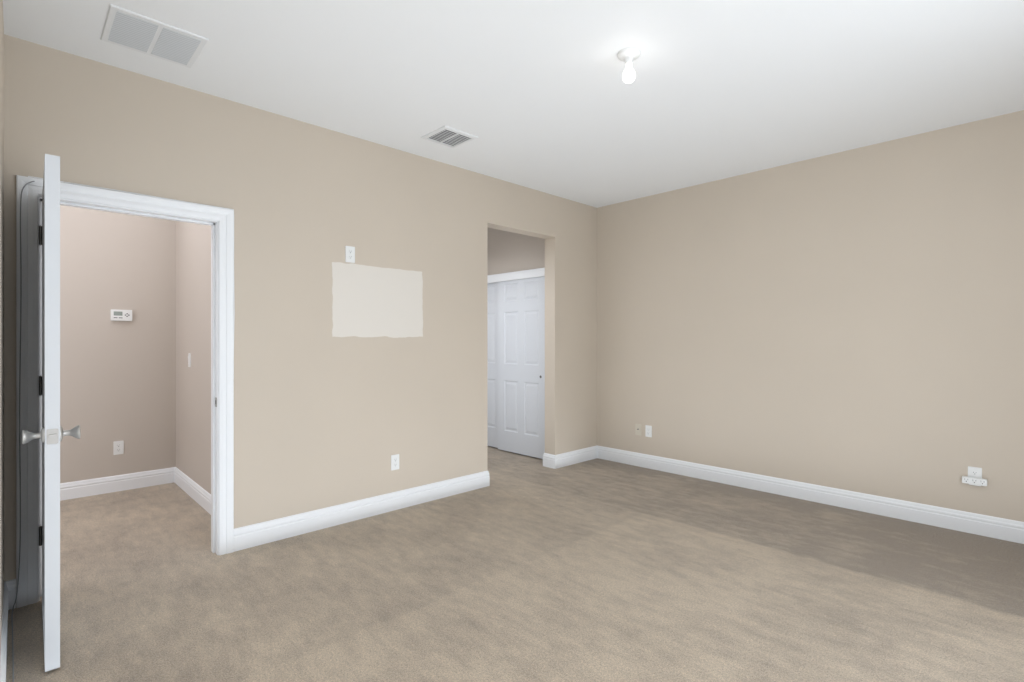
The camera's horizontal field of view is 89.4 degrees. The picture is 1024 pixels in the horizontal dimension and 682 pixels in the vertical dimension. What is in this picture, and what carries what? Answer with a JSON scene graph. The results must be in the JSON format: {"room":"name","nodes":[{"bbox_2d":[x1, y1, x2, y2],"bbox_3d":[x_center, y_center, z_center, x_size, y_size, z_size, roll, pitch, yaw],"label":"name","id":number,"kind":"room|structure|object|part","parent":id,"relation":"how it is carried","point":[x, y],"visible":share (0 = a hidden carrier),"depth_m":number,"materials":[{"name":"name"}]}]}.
{"room":"empty bedroom","nodes":[
{"label":"empty bedroom","id":0,"kind":"room"},
{"bbox_2d":[0,0,3,654],"bbox_3d":[-0.979,-0.090,0.862,0.140,2.740,4.300,0,0,-44],"label":"wall","id":1,"kind":"structure","parent":0,"point":[1,307],"depth_m":2.02,"materials":[{"name":"paint"}]},
{"bbox_2d":[60,205,175,482],"bbox_3d":[-3.989,-0.090,3.906,2.730,2.740,0.140,0,0,-44],"label":"wall","id":2,"kind":"structure","parent":0,"point":[117,380],"depth_m":4.41,"materials":[{"name":"paint"}]},
{"bbox_2d":[60,467,171,500],"bbox_3d":[-3.935,1.212,3.851,2.450,0.136,0.014,0,0,-44],"label":"baseboard","id":3,"kind":"structure","parent":2,"relation":"attached to","point":[90,487],"depth_m":4.38,"materials":[{"name":"white wood"}]},
{"bbox_2d":[113,441,123,454],"bbox_3d":[-3.354,0.910,4.412,0.070,0.115,0.009,0,0,-44],"label":"outlet","id":4,"kind":"object","parent":2,"relation":"attached to","point":[118,447],"visible":1,"depth_m":4.41,"materials":[{"name":"white plastic"}]},
{"bbox_2d":[111,309,131,320],"bbox_3d":[-3.333,-0.220,4.419,0.148,0.096,0.028,0,0,-44],"label":"thermostat","id":5,"kind":"object","parent":2,"relation":"attached to","point":[121,315],"visible":1,"depth_m":4.41,"materials":[{"name":"white plastic"}]},
{"bbox_2d":[176,221,210,493],"bbox_3d":[-2.341,-0.090,4.059,0.140,2.740,1.920,0,0,-44],"label":"wall","id":6,"kind":"structure","parent":0,"point":[193,338],"depth_m":4.24,"materials":[{"name":"paint"}]},
{"bbox_2d":[188,353,190,366],"bbox_3d":[-2.693,0.160,4.317,0.012,0.115,0.070,0,0,-44],"label":"light switch","id":7,"kind":"object","parent":6,"relation":"attached to","point":[189,359],"visible":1,"depth_m":4.30,"materials":[{"name":"white plastic"}]},
{"bbox_2d":[172,467,210,514],"bbox_3d":[-2.388,1.212,3.993,0.020,0.136,1.890,0,0,-44],"label":"baseboard","id":8,"kind":"structure","parent":6,"relation":"attached to","point":[196,492],"depth_m":4.20,"materials":[{"name":"white wood"}]},
{"bbox_2d":[4,34,596,580],"bbox_3d":[-0.791,-0.090,4.119,4.920,2.740,0.140,0,0,-44],"label":"wall","id":9,"kind":"structure","parent":0,"point":[350,380],"depth_m":3.56,"materials":[{"name":"paint"}]},
{"bbox_2d":[16,175,233,607],"bbox_3d":[-2.087,0.274,2.867,0.824,2.012,0.152,0,0,-44],"label":"door jamb","id":10,"kind":"structure","parent":9,"relation":"in","point":[213,224],"depth_m":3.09,"materials":[{"name":"white wood"}]},
{"bbox_2d":[42,154,59,671],"bbox_3d":[-2.035,0.276,2.280,0.058,1.985,0.776,0,0,-44],"label":"door","id":11,"kind":"structure","parent":10,"relation":"attached to","point":[51,399],"depth_m":2.00,"materials":[{"name":"white paint"}]},
{"bbox_2d":[11,181,34,681],"bbox_3d":[-1.808,0.247,1.923,0.081,2.054,1.578,0,0,-44],"label":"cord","id":12,"kind":"object","parent":11,"relation":"hanging from","point":[19,436],"visible":1,"depth_m":2.48,"materials":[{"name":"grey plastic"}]},
{"bbox_2d":[22,425,80,443],"bbox_3d":[-1.800,0.368,2.026,0.171,0.063,0.101,0,0,-44],"label":"door handle","id":13,"kind":"object","parent":11,"relation":"attached to","point":[52,436],"depth_m":2.00,"materials":[{"name":"grey metal"}]},
{"bbox_2d":[345,246,354,262],"bbox_3d":[-1.148,-0.615,3.673,0.070,0.115,0.009,0,0,-44],"label":"outlet","id":14,"kind":"object","parent":9,"relation":"attached to","point":[350,254],"visible":1,"depth_m":3.67,"materials":[{"name":"white plastic"}]},
{"bbox_2d":[391,454,398,470],"bbox_3d":[-0.885,0.920,3.925,0.070,0.115,0.009,0,0,-44],"label":"outlet","id":15,"kind":"object","parent":9,"relation":"attached to","point":[394,462],"visible":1,"depth_m":3.92,"materials":[{"name":"white plastic"}]},
{"bbox_2d":[0,445,1023,681],"bbox_3d":[0.656,1.212,2.610,4.640,0.136,4.558,0,0,-44],"label":"baseboard","id":16,"kind":"structure","parent":9,"relation":"attached to","point":[985,525],"depth_m":3.83,"materials":[{"name":"white wood"}]},
{"bbox_2d":[3,0,1023,207],"bbox_3d":[-0.529,-1.490,2.791,6.380,0.060,6.740,0,0,-44],"label":"ceiling","id":17,"kind":"structure","parent":0,"point":[541,95],"depth_m":2.81,"materials":[{"name":"paint"}]},
{"bbox_2d":[100,4,208,67],"bbox_3d":[-1.726,-1.456,2.501,0.380,0.009,0.360,0,0,-44],"label":"ceiling vent","id":18,"kind":"object","parent":17,"relation":"in","point":[128,29],"visible":1,"depth_m":2.48,"materials":[{"name":"white metal"}]},
{"bbox_2d":[421,125,477,148],"bbox_3d":[-0.449,-1.455,3.710,0.292,0.010,0.292,0,0,-44],"label":"ceiling vent","id":19,"kind":"object","parent":17,"relation":"in","point":[450,137],"visible":1,"depth_m":3.69,"materials":[{"name":"white metal"}]},
{"bbox_2d":[617,47,640,82],"bbox_3d":[0.594,-1.386,2.628,0.116,0.147,0.116,0,0,-44],"label":"ceiling light","id":20,"kind":"object","parent":17,"relation":"attached to","point":[628,56],"visible":0.98,"depth_m":2.61,"materials":[{"name":"white glass"}]},
{"bbox_2d":[617,47,640,66],"bbox_3d":[0.594,-1.433,2.628,0.116,0.055,0.116,0,0,-44],"label":"socket","id":21,"kind":"object","parent":20,"relation":"attached to","point":[627,55],"depth_m":2.61,"materials":[{"name":"white ceramic"}]},
{"bbox_3d":[0.594,-1.359,2.628,0.064,0.092,0.064,0,0,-44],"label":"bulb","id":22,"kind":"part","parent":20,"relation":"part of","materials":[{"name":"white glass"}]},
{"bbox_2d":[6,446,1023,681],"bbox_3d":[-0.529,1.310,2.791,6.380,0.060,6.740,0,0,-44],"label":"floor","id":23,"kind":"structure","parent":0,"point":[523,568],"depth_m":2.62,"materials":[{"name":"beige carpet"}]},
{"bbox_2d":[487,227,544,274],"bbox_3d":[-0.169,-0.090,6.136,0.140,2.740,1.910,0,0,-44],"label":"wall","id":24,"kind":"structure","parent":0,"point":[507,252],"depth_m":5.85,"materials":[{"name":"paint"}]},
{"bbox_2d":[487,282,497,447],"bbox_3d":[-0.375,0.250,6.364,0.036,2.030,0.762,0,0,-44],"label":"closet door","id":25,"kind":"structure","parent":24,"relation":"in","point":[492,364],"depth_m":6.19,"materials":[{"name":"white paint"}]},
{"bbox_2d":[487,268,544,282],"bbox_3d":[-0.125,0.249,6.050,0.136,2.062,1.724,0,0,-44],"label":"trim","id":26,"kind":"structure","parent":24,"relation":"attached to","point":[530,273],"depth_m":5.78,"materials":[{"name":"white wood"}]},
{"bbox_2d":[498,276,544,458],"bbox_3d":[0.113,0.250,5.794,0.036,2.030,0.762,0,0,-44],"label":"closet door","id":27,"kind":"structure","parent":24,"relation":"in","point":[521,366],"depth_m":5.77,"materials":[{"name":"white paint"}]},
{"bbox_2d":[597,110,1023,521],"bbox_3d":[2.519,-0.090,4.120,0.140,2.740,4.440,0,0,-44],"label":"wall","id":28,"kind":"structure","parent":0,"point":[851,320],"depth_m":4.01,"materials":[{"name":"paint"}]},
{"bbox_2d":[635,424,640,435],"bbox_3d":[1.289,0.906,5.291,0.015,0.115,0.070,0,0,-44],"label":"outlet","id":29,"kind":"object","parent":28,"relation":"attached to","point":[637,429],"visible":1,"depth_m":5.29,"materials":[{"name":"beige plastic"}]},
{"bbox_2d":[645,425,651,436],"bbox_3d":[1.373,0.908,5.208,0.009,0.115,0.070,0,0,-44],"label":"outlet","id":30,"kind":"object","parent":28,"relation":"attached to","point":[648,430],"visible":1,"depth_m":5.21,"materials":[{"name":"white plastic"}]},
{"bbox_2d":[962,466,986,485],"bbox_3d":[3.063,0.897,3.426,0.036,0.120,0.124,0,0,-44],"label":"outlet","id":31,"kind":"object","parent":28,"relation":"attached to","point":[974,477],"visible":0.98,"depth_m":3.43,"materials":[{"name":"white plastic"}]}
]}

